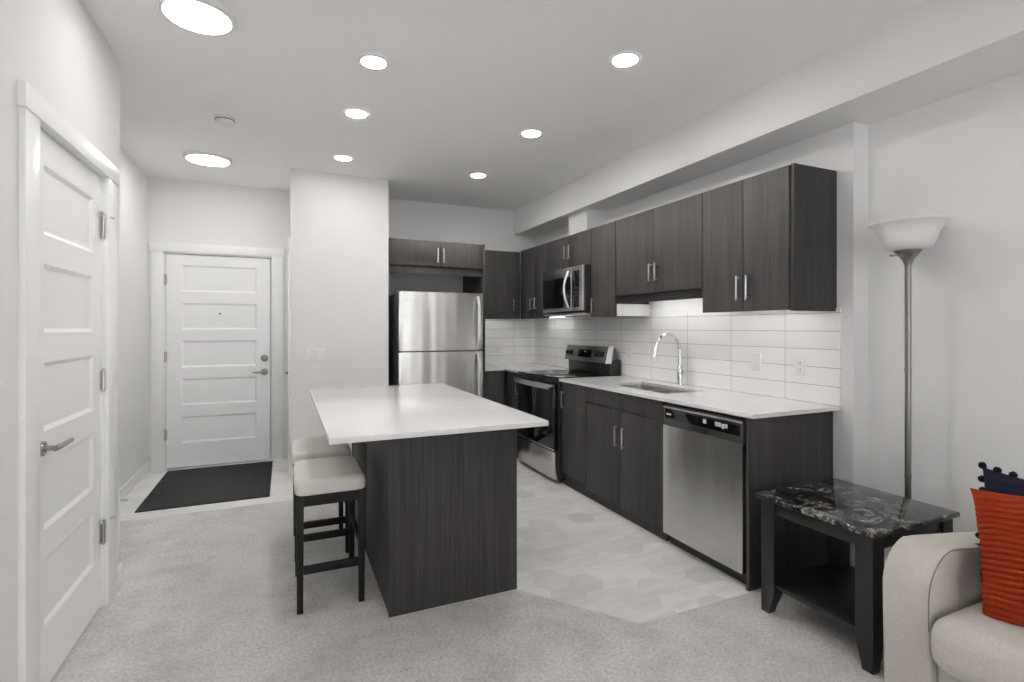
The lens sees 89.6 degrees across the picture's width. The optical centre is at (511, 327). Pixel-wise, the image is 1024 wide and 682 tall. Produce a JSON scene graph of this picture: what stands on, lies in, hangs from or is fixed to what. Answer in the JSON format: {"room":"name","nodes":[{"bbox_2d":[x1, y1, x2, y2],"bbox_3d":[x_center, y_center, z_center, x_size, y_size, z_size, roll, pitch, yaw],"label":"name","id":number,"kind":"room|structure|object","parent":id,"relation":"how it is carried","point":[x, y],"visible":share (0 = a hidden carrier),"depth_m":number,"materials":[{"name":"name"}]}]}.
{"room":"open-plan apartment kitchen","nodes":[
{"label":"open-plan apartment kitchen","id":0,"kind":"room"},
{"bbox_2d":[0,0,119,681],"bbox_3d":[-1.100,-0.030,-0.071,0.470,2.770,5.960,0,0,-24],"label":"wall","id":1,"kind":"structure","parent":0,"point":[57,47],"depth_m":1.68,"materials":[{"name":"white paint"}]},
{"bbox_2d":[17,80,119,681],"bbox_3d":[-1.857,0.273,2.155,0.146,2.165,1.056,0,0,-24],"label":"door","id":2,"kind":"structure","parent":1,"relation":"in","point":[68,189],"depth_m":2.09,"materials":[{"name":"white paint"}]},
{"bbox_2d":[118,563,122,586],"bbox_3d":[-0.880,1.305,0.026,0.012,0.100,5.960,0,0,-24],"label":"baseboard","id":3,"kind":"structure","parent":1,"relation":"attached to","point":[120,566],"depth_m":2.71,"materials":[{"name":"white wood"}]},
{"bbox_2d":[120,146,147,487],"bbox_3d":[-2.967,-0.030,3.696,0.100,2.770,2.640,0,0,-24],"label":"wall","id":4,"kind":"structure","parent":0,"point":[133,181],"depth_m":4.35,"materials":[{"name":"white paint"}]},
{"bbox_2d":[120,461,148,501],"bbox_3d":[-2.916,1.305,3.718,0.012,0.100,2.440,0,0,-24],"label":"baseboard","id":5,"kind":"structure","parent":4,"relation":"attached to","point":[136,478],"depth_m":4.33,"materials":[{"name":"white wood"}]},
{"bbox_2d":[148,177,289,471],"bbox_3d":[-2.933,-0.030,5.154,1.343,2.770,0.200,0,0,-24],"label":"wall","id":6,"kind":"structure","parent":0,"point":[179,211],"depth_m":5.06,"materials":[{"name":"white paint"}]},
{"bbox_2d":[149,241,283,471],"bbox_3d":[-2.882,0.275,5.098,1.154,2.160,0.145,0,0,-24],"label":"door","id":7,"kind":"structure","parent":6,"relation":"in","point":[217,317],"depth_m":5.07,"materials":[{"name":"white paint"}]},
{"bbox_2d":[290,169,387,467],"bbox_3d":[-1.761,-0.030,5.180,0.862,2.770,0.900,0,0,-24],"label":"wall","id":8,"kind":"structure","parent":0,"point":[339,222],"depth_m":4.75,"materials":[{"name":"white paint"}]},
{"bbox_2d":[285,237,290,478],"bbox_3d":[-2.132,0.275,4.963,0.097,2.160,0.793,0,0,-24],"label":"door","id":9,"kind":"structure","parent":8,"relation":"in","point":[289,238],"depth_m":4.61,"materials":[{"name":"white paint"}]},
{"bbox_2d":[306,348,324,361],"bbox_3d":[-1.781,0.250,4.674,0.165,0.118,0.010,0,0,-24],"label":"light switch","id":10,"kind":"object","parent":8,"relation":"attached to","point":[316,354],"visible":1,"depth_m":4.67,"materials":[{"name":"white plastic"}]},
{"bbox_2d":[120,458,760,623],"bbox_3d":[-0.837,1.405,3.959,4.010,0.100,4.082,0,0,-24],"label":"floor tile","id":11,"kind":"structure","parent":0,"point":[572,549],"depth_m":3.08,"materials":[{"name":"grey tile"}]},
{"bbox_2d":[134,461,272,512],"bbox_3d":[-2.585,1.350,4.482,0.895,0.008,1.180,0,0,-24],"label":"door mat","id":12,"kind":"object","parent":11,"relation":"on","point":[226,483],"visible":1,"depth_m":4.39,"materials":[{"name":"black fabric"}]},
{"bbox_2d":[352,429,516,617],"bbox_3d":[-0.552,0.909,3.209,0.689,0.892,1.453,0,0,-24],"label":"kitchen island","id":13,"kind":"object","parent":11,"relation":"on","point":[441,510],"visible":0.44,"depth_m":2.54,"materials":[{"name":"grey laminate"}]},
{"bbox_2d":[309,383,548,444],"bbox_3d":[-0.633,0.450,3.038,0.975,0.024,1.780,0,0,-24],"label":"island countertop","id":14,"kind":"structure","parent":13,"relation":"on","point":[372,413],"depth_m":2.62,"materials":[{"name":"white stone"}]},
{"bbox_2d":[388,290,482,396],"bbox_3d":[-0.821,0.497,5.385,0.852,1.715,0.806,0,0,-24],"label":"refrigerator","id":15,"kind":"object","parent":11,"relation":"on","point":[434,337],"visible":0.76,"depth_m":5.08,"materials":[{"name":"silver metal"}]},
{"bbox_2d":[463,244,484,397],"bbox_3d":[-0.427,0.243,5.690,0.018,2.224,0.683,0,0,-24],"label":"panel","id":16,"kind":"object","parent":11,"relation":"on","point":[470,284],"visible":0.24,"depth_m":5.40,"materials":[{"name":"grey laminate"}]},
{"bbox_2d":[485,371,504,404],"bbox_3d":[-0.310,0.909,5.776,0.262,0.892,0.600,0,0,-24],"label":"base cabinet","id":17,"kind":"object","parent":11,"relation":"on","point":[494,380],"visible":0.21,"depth_m":5.51,"materials":[{"name":"grey laminate"}]},
{"bbox_2d":[507,371,520,457],"bbox_3d":[0.280,0.909,5.476,0.630,0.892,0.420,0,0,-24],"label":"base cabinet","id":18,"kind":"object","parent":11,"relation":"on","point":[512,387],"visible":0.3,"depth_m":5.39,"materials":[{"name":"grey laminate"}]},
{"bbox_2d":[485,363,568,373],"bbox_3d":[0.073,0.451,5.710,0.909,0.022,1.034,0,0,-24],"label":"countertop","id":19,"kind":"structure","parent":18,"relation":"on","point":[515,368],"depth_m":5.66,"materials":[{"name":"white stone"}]},
{"bbox_2d":[513,344,620,482],"bbox_3d":[0.499,0.763,4.907,0.768,1.184,0.763,0,0,-24],"label":"electric range","id":20,"kind":"object","parent":11,"relation":"on","point":[539,391],"visible":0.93,"depth_m":4.72,"materials":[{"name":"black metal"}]},
{"bbox_2d":[518,369,606,379],"bbox_3d":[0.456,0.442,4.888,0.541,0.017,0.759,0,0,-24],"label":"cooktop","id":21,"kind":"object","parent":20,"relation":"in","point":[560,373],"depth_m":4.84,"materials":[{"name":"black glass"}]},
{"bbox_2d":[561,382,588,497],"bbox_3d":[0.766,0.909,4.377,0.630,0.892,0.382,0,0,-24],"label":"base cabinet","id":22,"kind":"object","parent":11,"relation":"on","point":[573,396],"visible":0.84,"depth_m":4.25,"materials":[{"name":"grey laminate"}]},
{"bbox_2d":[586,386,669,540],"bbox_3d":[1.028,0.909,3.784,0.630,0.892,0.910,0,0,-24],"label":"base cabinet","id":23,"kind":"object","parent":11,"relation":"on","point":[624,450],"visible":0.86,"depth_m":3.60,"materials":[{"name":"grey laminate"}]},
{"bbox_2d":[559,376,839,418],"bbox_3d":[1.115,0.451,3.653,0.667,0.022,2.005,0,0,-24],"label":"countertop","id":24,"kind":"structure","parent":23,"relation":"on","point":[752,406],"depth_m":3.19,"materials":[{"name":"white stone"}]},
{"bbox_2d":[609,384,686,420],"bbox_3d":[1.036,0.563,3.803,0.364,0.200,0.714,0,0,-24],"label":"sink","id":25,"kind":"object","parent":24,"relation":"in","point":[639,386],"visible":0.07,"depth_m":3.99,"materials":[{"name":"metal"}]},
{"bbox_2d":[651,333,685,384],"bbox_3d":[1.181,0.240,3.874,0.290,0.401,0.093,0,0,-24],"label":"kitchen faucet","id":26,"kind":"object","parent":24,"relation":"on","point":[680,373],"visible":1,"depth_m":3.92,"materials":[{"name":"silver metal"}]},
{"bbox_2d":[663,403,745,583],"bbox_3d":[1.362,0.911,3.081,0.638,0.888,0.618,0,0,-24],"label":"dishwasher","id":27,"kind":"object","parent":11,"relation":"on","point":[704,451],"visible":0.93,"depth_m":2.91,"materials":[{"name":"silver metal"}]},
{"bbox_2d":[746,411,832,591],"bbox_3d":[1.508,0.909,2.783,0.651,0.892,0.019,0,0,-24],"label":"end panel","id":28,"kind":"object","parent":11,"relation":"on","point":[790,450],"visible":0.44,"depth_m":2.76,"materials":[{"name":"grey laminate"}]},
{"bbox_2d":[388,198,534,405],"bbox_3d":[-0.558,-0.030,6.062,2.050,2.770,0.100,0,0,-24],"label":"wall","id":29,"kind":"structure","parent":0,"point":[413,220],"depth_m":5.93,"materials":[{"name":"white paint"}]},
{"bbox_2d":[388,238,482,276],"bbox_3d":[-0.877,-0.699,5.477,0.973,0.337,0.708,0,0,-24],"label":"upper cabinet","id":30,"kind":"object","parent":29,"relation":"attached to","point":[405,256],"visible":0.98,"depth_m":5.18,"materials":[{"name":"grey laminate"}]},
{"bbox_2d":[485,250,519,318],"bbox_3d":[-0.223,-0.479,5.947,0.557,0.769,0.378,0,0,-24],"label":"upper cabinet","id":31,"kind":"object","parent":29,"relation":"attached to","point":[502,268],"visible":0.76,"depth_m":5.82,"materials":[{"name":"grey laminate"}]},
{"bbox_2d":[485,319,534,364],"bbox_3d":[-0.138,0.168,6.188,0.909,0.545,0.010,0,0,-24],"label":"tiled wall","id":32,"kind":"structure","parent":29,"relation":"attached to","point":[516,337],"depth_m":6.24,"materials":[{"name":"white tile"}]},
{"bbox_2d":[50,500,884,681],"bbox_3d":[0.457,1.405,1.186,4.135,0.100,7.000,0,0,-24],"label":"floor","id":33,"kind":"structure","parent":0,"point":[210,595],"depth_m":2.31,"materials":[{"name":"grey carpet"}]},
{"bbox_2d":[292,436,350,556],"bbox_3d":[-1.201,1.040,3.236,0.332,0.629,0.456,0,0,-24],"label":"counter stool","id":34,"kind":"object","parent":33,"relation":"on","point":[312,447],"visible":0.52,"depth_m":3.09,"materials":[{"name":"black paint"}]},
{"bbox_2d":[293,456,365,614],"bbox_3d":[-0.958,1.040,2.687,0.332,0.629,0.456,0,0,-24],"label":"counter stool","id":35,"kind":"object","parent":33,"relation":"on","point":[319,481],"visible":1,"depth_m":2.53,"materials":[{"name":"beige fabric"}]},
{"bbox_2d":[756,478,959,674],"bbox_3d":[1.552,1.075,2.354,0.587,0.559,0.550,0,0,-24],"label":"side table","id":36,"kind":"object","parent":33,"relation":"on","point":[872,520],"visible":0.93,"depth_m":2.27,"materials":[{"name":"black stone"}]},
{"bbox_2d":[776,562,854,630],"bbox_3d":[1.552,1.218,2.354,0.523,0.018,0.490,0,0,-24],"label":"shelf","id":37,"kind":"object","parent":36,"relation":"attached to","point":[828,588],"depth_m":2.39,"materials":[{"name":"black paint"}]},
{"bbox_2d":[868,216,951,498],"bbox_3d":[1.943,0.421,2.530,0.328,1.867,0.328,0,0,-24],"label":"floor lamp","id":38,"kind":"object","parent":33,"relation":"on","point":[908,237],"visible":0.75,"depth_m":2.51,"materials":[{"name":"silver metal"}]},
{"bbox_2d":[883,531,1023,681],"bbox_3d":[2.098,0.995,1.165,0.944,0.720,1.875,0,0,-24],"label":"sofa","id":39,"kind":"object","parent":33,"relation":"on","point":[935,627],"visible":0.74,"depth_m":1.75,"materials":[{"name":"grey fabric"}]},
{"bbox_2d":[931,601,1023,681],"bbox_3d":[1.800,1.026,1.465,0.642,0.207,0.780,0,0,-24],"label":"seat cushion","id":40,"kind":"object","parent":39,"relation":"on","point":[968,645],"depth_m":1.60,"materials":[{"name":"grey fabric"}]},
{"bbox_2d":[970,488,1023,626],"bbox_3d":[1.679,0.720,1.557,0.221,0.502,0.553,0,0,-24],"label":"throw pillow","id":41,"kind":"object","parent":39,"relation":"on","point":[1000,517],"visible":0.99,"depth_m":1.66,"materials":[{"name":"orange fabric"}]},
{"bbox_2d":[975,462,1023,581],"bbox_3d":[1.808,0.714,1.711,0.189,0.444,0.487,0,0,-24],"label":"throw pillow","id":42,"kind":"object","parent":39,"relation":"on","point":[995,481],"visible":0.33,"depth_m":1.87,"materials":[{"name":"blue fabric"}]},
{"bbox_2d":[82,0,927,210],"bbox_3d":[0.174,-1.465,1.826,4.335,0.100,8.600,0,0,-24],"label":"ceiling","id":43,"kind":"structure","parent":0,"point":[461,83],"depth_m":2.93,"materials":[{"name":"white paint"}]},
{"bbox_2d":[156,0,236,35],"bbox_3d":[-1.412,-1.403,2.317,0.310,0.024,0.310,0,0,-24],"label":"recessed light","id":44,"kind":"object","parent":43,"relation":"in","point":[203,17],"visible":1,"depth_m":2.31,"materials":[{"name":"white plastic"}]},
{"bbox_2d":[183,151,231,166],"bbox_3d":[-2.536,-1.403,4.302,0.354,0.024,0.354,0,0,-24],"label":"recessed light","id":45,"kind":"object","parent":43,"relation":"in","point":[205,158],"visible":1,"depth_m":4.27,"materials":[{"name":"white plastic"}]},
{"bbox_2d":[186,155,228,165],"bbox_3d":[-2.536,-1.392,4.302,0.310,0.001,0.310,0,0,-24],"label":"diffuser","id":46,"kind":"object","parent":45,"relation":"attached to","point":[206,160],"depth_m":4.29,"materials":[{"name":"white plastic"}]},
{"bbox_2d":[214,114,235,126],"bbox_3d":[-1.940,-1.392,3.483,0.132,0.046,0.132,0,0,-24],"label":"smoke detector","id":47,"kind":"object","parent":43,"relation":"attached to","point":[224,120],"visible":1,"depth_m":3.45,"materials":[{"name":"white plastic"}]},
{"bbox_2d":[332,154,353,160],"bbox_3d":[-1.408,-1.412,4.298,0.168,0.006,0.168,0,0,-24],"label":"recessed light","id":48,"kind":"object","parent":43,"relation":"in","point":[340,157],"visible":1,"depth_m":4.28,"materials":[{"name":"white plastic"}]},
{"bbox_2d":[343,108,369,118],"bbox_3d":[-1.028,-1.412,3.405,0.168,0.006,0.168,0,0,-24],"label":"recessed light","id":49,"kind":"object","parent":43,"relation":"in","point":[357,113],"visible":1,"depth_m":3.40,"materials":[{"name":"white plastic"}]},
{"bbox_2d":[357,53,389,69],"bbox_3d":[-0.736,-1.412,2.747,0.168,0.006,0.168,0,0,-24],"label":"recessed light","id":50,"kind":"object","parent":43,"relation":"in","point":[369,61],"visible":1,"depth_m":2.73,"materials":[{"name":"white plastic"}]},
{"bbox_2d":[469,172,486,177],"bbox_3d":[-0.316,-1.412,4.791,0.168,0.006,0.168,0,0,-24],"label":"recessed light","id":51,"kind":"object","parent":43,"relation":"in","point":[477,174],"visible":1,"depth_m":4.79,"materials":[{"name":"white plastic"}]},
{"bbox_2d":[520,129,542,137],"bbox_3d":[0.141,-1.412,3.758,0.168,0.006,0.168,0,0,-24],"label":"recessed light","id":52,"kind":"object","parent":43,"relation":"in","point":[528,133],"visible":1,"depth_m":3.75,"materials":[{"name":"white plastic"}]},
{"bbox_2d":[609,51,640,67],"bbox_3d":[0.598,-1.412,2.724,0.168,0.006,0.168,0,0,-24],"label":"recessed light","id":53,"kind":"object","parent":43,"relation":"in","point":[625,59],"visible":1,"depth_m":2.71,"materials":[{"name":"white plastic"}]},
{"bbox_2d":[535,122,867,566],"bbox_3d":[1.177,-0.030,4.641,0.225,2.770,3.902,0,0,-24],"label":"wall","id":54,"kind":"structure","parent":0,"point":[843,149],"depth_m":2.86,"materials":[{"name":"white paint"}]},
{"bbox_2d":[521,243,549,318],"bbox_3d":[0.385,-0.485,5.670,0.388,0.781,0.671,0,0,-24],"label":"upper cabinet","id":55,"kind":"object","parent":54,"relation":"attached to","point":[534,260],"visible":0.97,"depth_m":5.61,"materials":[{"name":"grey laminate"}]},
{"bbox_2d":[548,229,590,271],"bbox_3d":[0.684,-0.718,4.992,0.388,0.316,0.803,0,0,-24],"label":"upper cabinet","id":56,"kind":"object","parent":54,"relation":"attached to","point":[575,249],"visible":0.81,"depth_m":4.88,"materials":[{"name":"grey laminate"}]},
{"bbox_2d":[543,264,590,315],"bbox_3d":[0.630,-0.338,4.975,0.481,0.441,0.772,0,0,-24],"label":"microwave","id":57,"kind":"object","parent":56,"relation":"attached to","point":[566,291],"visible":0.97,"depth_m":4.77,"materials":[{"name":"silver metal"}]},
{"bbox_2d":[569,210,605,234],"bbox_3d":[0.738,-0.999,5.096,0.210,0.243,0.345,0,0,-24],"label":"cover","id":58,"kind":"object","parent":54,"relation":"attached to","point":[584,220],"depth_m":4.96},
{"bbox_2d":[591,221,649,316],"bbox_3d":[0.921,-0.484,4.456,0.388,0.783,0.362,0,0,-24],"label":"upper cabinet","id":59,"kind":"object","parent":54,"relation":"attached to","point":[605,302],"visible":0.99,"depth_m":4.35,"materials":[{"name":"grey laminate"}]},
{"bbox_2d":[616,193,702,303],"bbox_3d":[1.189,-0.535,3.849,0.388,0.681,0.956,0,0,-24],"label":"upper cabinet","id":60,"kind":"object","parent":54,"relation":"attached to","point":[659,250],"visible":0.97,"depth_m":3.69,"materials":[{"name":"grey laminate"}]},
{"bbox_2d":[535,308,840,405],"bbox_3d":[1.055,0.165,4.625,0.010,0.550,3.833,0,0,-24],"label":"tiled wall","id":61,"kind":"structure","parent":54,"relation":"attached to","point":[717,348],"depth_m":3.63,"materials":[{"name":"white tile"}]},
{"bbox_2d":[751,353,760,370],"bbox_3d":[1.597,0.226,3.374,0.010,0.118,0.075,0,0,-24],"label":"light switch","id":62,"kind":"object","parent":61,"relation":"attached to","point":[755,357],"visible":1,"depth_m":3.37,"materials":[{"name":"white plastic"}]},
{"bbox_2d":[794,356,805,375],"bbox_3d":[1.724,0.231,3.085,0.012,0.118,0.075,0,0,-24],"label":"electrical outlet","id":63,"kind":"object","parent":61,"relation":"attached to","point":[799,361],"visible":1,"depth_m":3.08,"materials":[{"name":"white plastic"}]},
{"bbox_2d":[703,163,836,312],"bbox_3d":[1.515,-0.484,3.112,0.388,0.789,0.648,0,0,-24],"label":"upper cabinet","id":64,"kind":"object","parent":54,"relation":"attached to","point":[747,222],"depth_m":2.88,"materials":[{"name":"grey laminate"}]},
{"bbox_2d":[514,0,1023,236],"bbox_3d":[1.891,-1.268,2.542,0.415,0.295,8.320,0,0,-24],"label":"soffit","id":65,"kind":"structure","parent":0,"point":[934,51],"depth_m":2.69,"materials":[{"name":"white paint"}]},
{"bbox_2d":[868,72,1023,560],"bbox_3d":[2.916,-0.030,0.861,0.100,2.770,4.418,0,0,-24],"label":"wall","id":66,"kind":"structure","parent":0,"point":[960,157],"depth_m":2.50,"materials":[{"name":"white paint"}]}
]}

